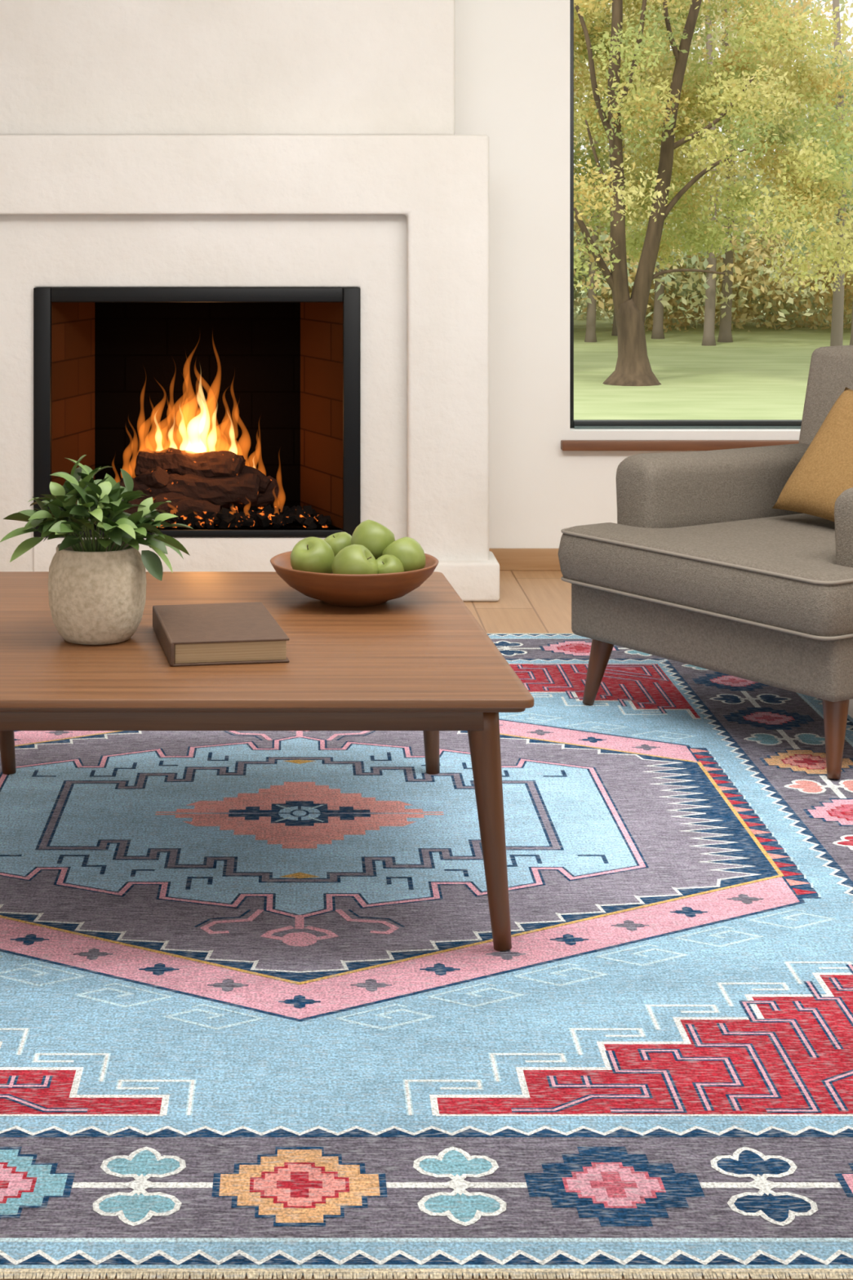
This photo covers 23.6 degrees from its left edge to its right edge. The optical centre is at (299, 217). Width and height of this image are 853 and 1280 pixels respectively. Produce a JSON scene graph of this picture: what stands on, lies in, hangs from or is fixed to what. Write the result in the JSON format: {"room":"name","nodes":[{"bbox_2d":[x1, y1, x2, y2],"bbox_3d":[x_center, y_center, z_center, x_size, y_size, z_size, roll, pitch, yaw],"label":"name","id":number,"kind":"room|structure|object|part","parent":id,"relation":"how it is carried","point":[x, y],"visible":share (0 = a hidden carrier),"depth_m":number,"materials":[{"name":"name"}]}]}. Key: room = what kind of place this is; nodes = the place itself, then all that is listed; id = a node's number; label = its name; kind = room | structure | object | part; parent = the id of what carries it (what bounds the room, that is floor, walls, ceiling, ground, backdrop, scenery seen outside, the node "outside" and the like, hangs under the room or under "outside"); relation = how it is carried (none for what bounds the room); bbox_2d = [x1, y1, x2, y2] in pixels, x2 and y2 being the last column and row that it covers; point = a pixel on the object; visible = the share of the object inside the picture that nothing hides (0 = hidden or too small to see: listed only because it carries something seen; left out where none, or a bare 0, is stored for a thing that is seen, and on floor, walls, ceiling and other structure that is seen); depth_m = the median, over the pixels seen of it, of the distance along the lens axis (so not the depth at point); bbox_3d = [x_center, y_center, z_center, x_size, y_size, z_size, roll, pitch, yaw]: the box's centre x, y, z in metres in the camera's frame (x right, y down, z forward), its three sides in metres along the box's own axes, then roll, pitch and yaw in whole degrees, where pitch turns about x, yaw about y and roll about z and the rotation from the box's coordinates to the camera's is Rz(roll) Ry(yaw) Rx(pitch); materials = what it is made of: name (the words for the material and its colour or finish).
{"room":"living room","nodes":[
{"label":"living room","id":0,"kind":"room"},
{"bbox_2d":[0,570,852,1279],"bbox_3d":[0.400,1.330,3.160,6.400,0.120,8.720,0,0,0],"label":"floor","id":1,"kind":"structure","parent":0,"point":[530,602],"depth_m":6.49,"materials":[{"name":"brown wood"}]},
{"bbox_2d":[0,0,499,601],"bbox_3d":[-0.344,-0.030,7.010,2.010,2.598,0.619,0,0,0],"label":"fireplace","id":2,"kind":"object","parent":1,"relation":"on","point":[256,230],"visible":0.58,"depth_m":6.83,"materials":[{"name":"paint"}]},
{"bbox_3d":[-0.344,0.654,6.836,1.096,0.837,0.048,0,0,0],"label":"firebox frame","id":3,"kind":"part","parent":2,"relation":"part of","materials":[{"name":"black metal"}]},
{"bbox_2d":[114,444,331,528],"bbox_3d":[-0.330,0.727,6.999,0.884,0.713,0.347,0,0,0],"label":"logs","id":4,"kind":"object","parent":2,"relation":"on","point":[204,487],"visible":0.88,"depth_m":6.94,"materials":[{"name":"black wood"}]},
{"bbox_2d":[0,633,852,1279],"bbox_3d":[-0.001,1.266,4.306,2.792,0.007,3.760,0,0,0],"label":"area rug","id":5,"kind":"object","parent":1,"relation":"on","point":[261,1015],"visible":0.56,"depth_m":3.28,"materials":[{"name":"carpet"}]},
{"bbox_2d":[0,571,533,951],"bbox_3d":[-0.199,1.042,4.080,1.200,0.444,1.250,0,0,0],"label":"coffee table","id":6,"kind":"object","parent":5,"relation":"on","point":[420,660],"visible":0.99,"depth_m":3.64,"materials":[{"name":"brown wood"}]},
{"bbox_3d":[-0.682,1.053,4.603,0.075,0.421,0.066,0,0,0],"label":"leg","id":7,"kind":"part","parent":6,"relation":"part of","materials":[{"name":"brown wood"}]},
{"bbox_2d":[0,454,193,644],"bbox_3d":[-0.398,0.639,3.948,0.319,0.362,0.322,0,0,38],"label":"potted plant","id":8,"kind":"object","parent":6,"relation":"on","point":[97,587],"visible":1,"depth_m":3.89,"materials":[{"name":"green plant"}]},
{"bbox_2d":[152,602,289,666],"bbox_3d":[-0.156,0.797,3.900,0.221,0.044,0.358,0,0,-9],"label":"book","id":9,"kind":"object","parent":6,"relation":"on","point":[237,633],"visible":1,"depth_m":3.78,"materials":[{"name":"brown paper"}]},
{"bbox_2d":[270,551,439,606],"bbox_3d":[0.117,0.775,4.340,0.360,0.088,0.360,0,0,0],"label":"wooden bowl","id":10,"kind":"object","parent":6,"relation":"on","point":[335,589],"visible":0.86,"depth_m":4.21,"materials":[{"name":"brown wood"}]},
{"bbox_2d":[290,520,426,574],"bbox_3d":[0.120,0.720,4.332,0.261,0.136,0.221,0,0,37],"label":"apples","id":11,"kind":"object","parent":10,"relation":"in","point":[372,548],"visible":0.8,"depth_m":4.29,"materials":[{"name":"green food"}]},
{"bbox_3d":[0.287,1.053,4.603,0.064,0.420,0.066,0,0,0],"label":"leg","id":12,"kind":"part","parent":6,"relation":"part of","materials":[{"name":"brown wood"}]},
{"bbox_3d":[0.326,1.053,3.525,0.081,0.421,0.060,0,0,0],"label":"leg","id":13,"kind":"part","parent":6,"relation":"part of","materials":[{"name":"brown wood"}]},
{"bbox_2d":[557,345,852,779],"bbox_3d":[1.365,0.808,5.173,1.098,0.929,0.941,0,0,-33],"label":"armchair","id":14,"kind":"object","parent":5,"relation":"on","point":[697,566],"visible":0.94,"depth_m":5.00,"materials":[{"name":"beige fabric"}]},
{"bbox_3d":[0.780,1.169,5.271,0.085,0.193,0.061,0,0,28],"label":"leg","id":15,"kind":"part","parent":14,"relation":"part of","materials":[{"name":"brown wood"}]},
{"bbox_2d":[557,513,852,641],"bbox_3d":[1.251,0.872,5.099,0.826,0.146,0.941,0,0,-33],"label":"seat cushion","id":16,"kind":"object","parent":14,"relation":"on","point":[784,576],"depth_m":4.89,"materials":[{"name":"beige fabric"}]},
{"bbox_3d":[1.173,0.780,5.497,0.738,0.320,0.150,0,0,-33],"label":"arm","id":17,"kind":"part","parent":14,"relation":"part of","materials":[{"name":"beige fabric"}]},
{"bbox_2d":[772,386,852,521],"bbox_3d":[1.447,0.630,5.229,0.245,0.352,0.420,0,0,-29],"label":"throw pillow","id":18,"kind":"object","parent":14,"relation":"on","point":[824,471],"visible":0.9,"depth_m":5.25,"materials":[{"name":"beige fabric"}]},
{"bbox_3d":[1.211,1.169,4.601,0.079,0.192,0.070,0,0,-33],"label":"leg","id":19,"kind":"part","parent":14,"relation":"part of","materials":[{"name":"brown wood"}]},
{"bbox_3d":[1.582,0.780,4.865,0.738,0.320,0.150,0,0,-33],"label":"arm","id":20,"kind":"part","parent":14,"relation":"part of","materials":[{"name":"beige fabric"}]},
{"bbox_2d":[454,0,800,548],"bbox_3d":[0.400,-0.030,7.420,6.400,2.600,0.200,0,0,0],"label":"wall","id":21,"kind":"structure","parent":0,"point":[512,57],"depth_m":7.32,"materials":[{"name":"paint"}]},
{"bbox_2d":[488,548,560,570],"bbox_3d":[2.030,1.231,7.311,2.740,0.078,0.018,0,0,0],"label":"baseboard","id":22,"kind":"structure","parent":21,"relation":"attached to","point":[508,559],"depth_m":7.30,"materials":[{"name":"brown wood"}]},
{"bbox_2d":[560,440,799,450],"bbox_3d":[1.970,0.819,7.295,2.060,0.034,0.050,0,0,0],"label":"sill","id":23,"kind":"structure","parent":21,"relation":"attached to","point":[566,445],"depth_m":7.27,"materials":[{"name":"brown wood"}]},
{"bbox_2d":[569,0,801,427],"bbox_3d":[1.962,-0.190,7.445,1.976,1.920,0.050,0,0,0],"label":"frame","id":24,"kind":"object","parent":21,"relation":"attached to","point":[573,422],"visible":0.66,"depth_m":7.42,"materials":[{"name":"black metal"}]},
{"bbox_2d":[573,426,800,428],"bbox_3d":[1.960,0.766,7.405,1.919,0.008,0.030,0,0,0],"label":"sill gasket","id":25,"kind":"structure","parent":21,"relation":"attached to","point":[575,427],"depth_m":7.39,"materials":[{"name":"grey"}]},
{"label":"outside","id":26,"kind":"structure","parent":0,"visible":0},
{"bbox_2d":[573,272,851,419],"bbox_3d":[10.000,2.270,48.850,100.000,0.001,82.300,0,0,0],"label":"lawn","id":27,"kind":"structure","parent":26,"point":[762,374],"depth_m":29.52,"materials":[{"name":"green plant"}]},
{"bbox_2d":[573,0,852,386],"bbox_3d":[5.049,-1.684,28.581,6.842,8.107,5.477,0,0,0],"label":"autumn tree","id":28,"kind":"object","parent":27,"relation":"on","point":[602,47],"visible":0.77,"depth_m":27.69,"materials":[{"name":"green plant"}]},
{"bbox_3d":[4.372,-1.669,27.700,0.458,6.532,0.260,0,0,0],"label":"stem","id":29,"kind":"part","parent":28,"relation":"part of","materials":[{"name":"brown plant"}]},
{"bbox_3d":[5.133,-1.748,27.700,1.429,6.779,0.260,0,0,0],"label":"stem","id":30,"kind":"part","parent":28,"relation":"part of","materials":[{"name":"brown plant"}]},
{"bbox_2d":[573,0,852,346],"bbox_3d":[8.321,-1.834,38.739,25.032,9.688,16.349,0,0,0],"label":"woodland","id":31,"kind":"object","parent":27,"relation":"on","point":[681,295],"visible":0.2,"depth_m":36.93,"materials":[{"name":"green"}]}
]}

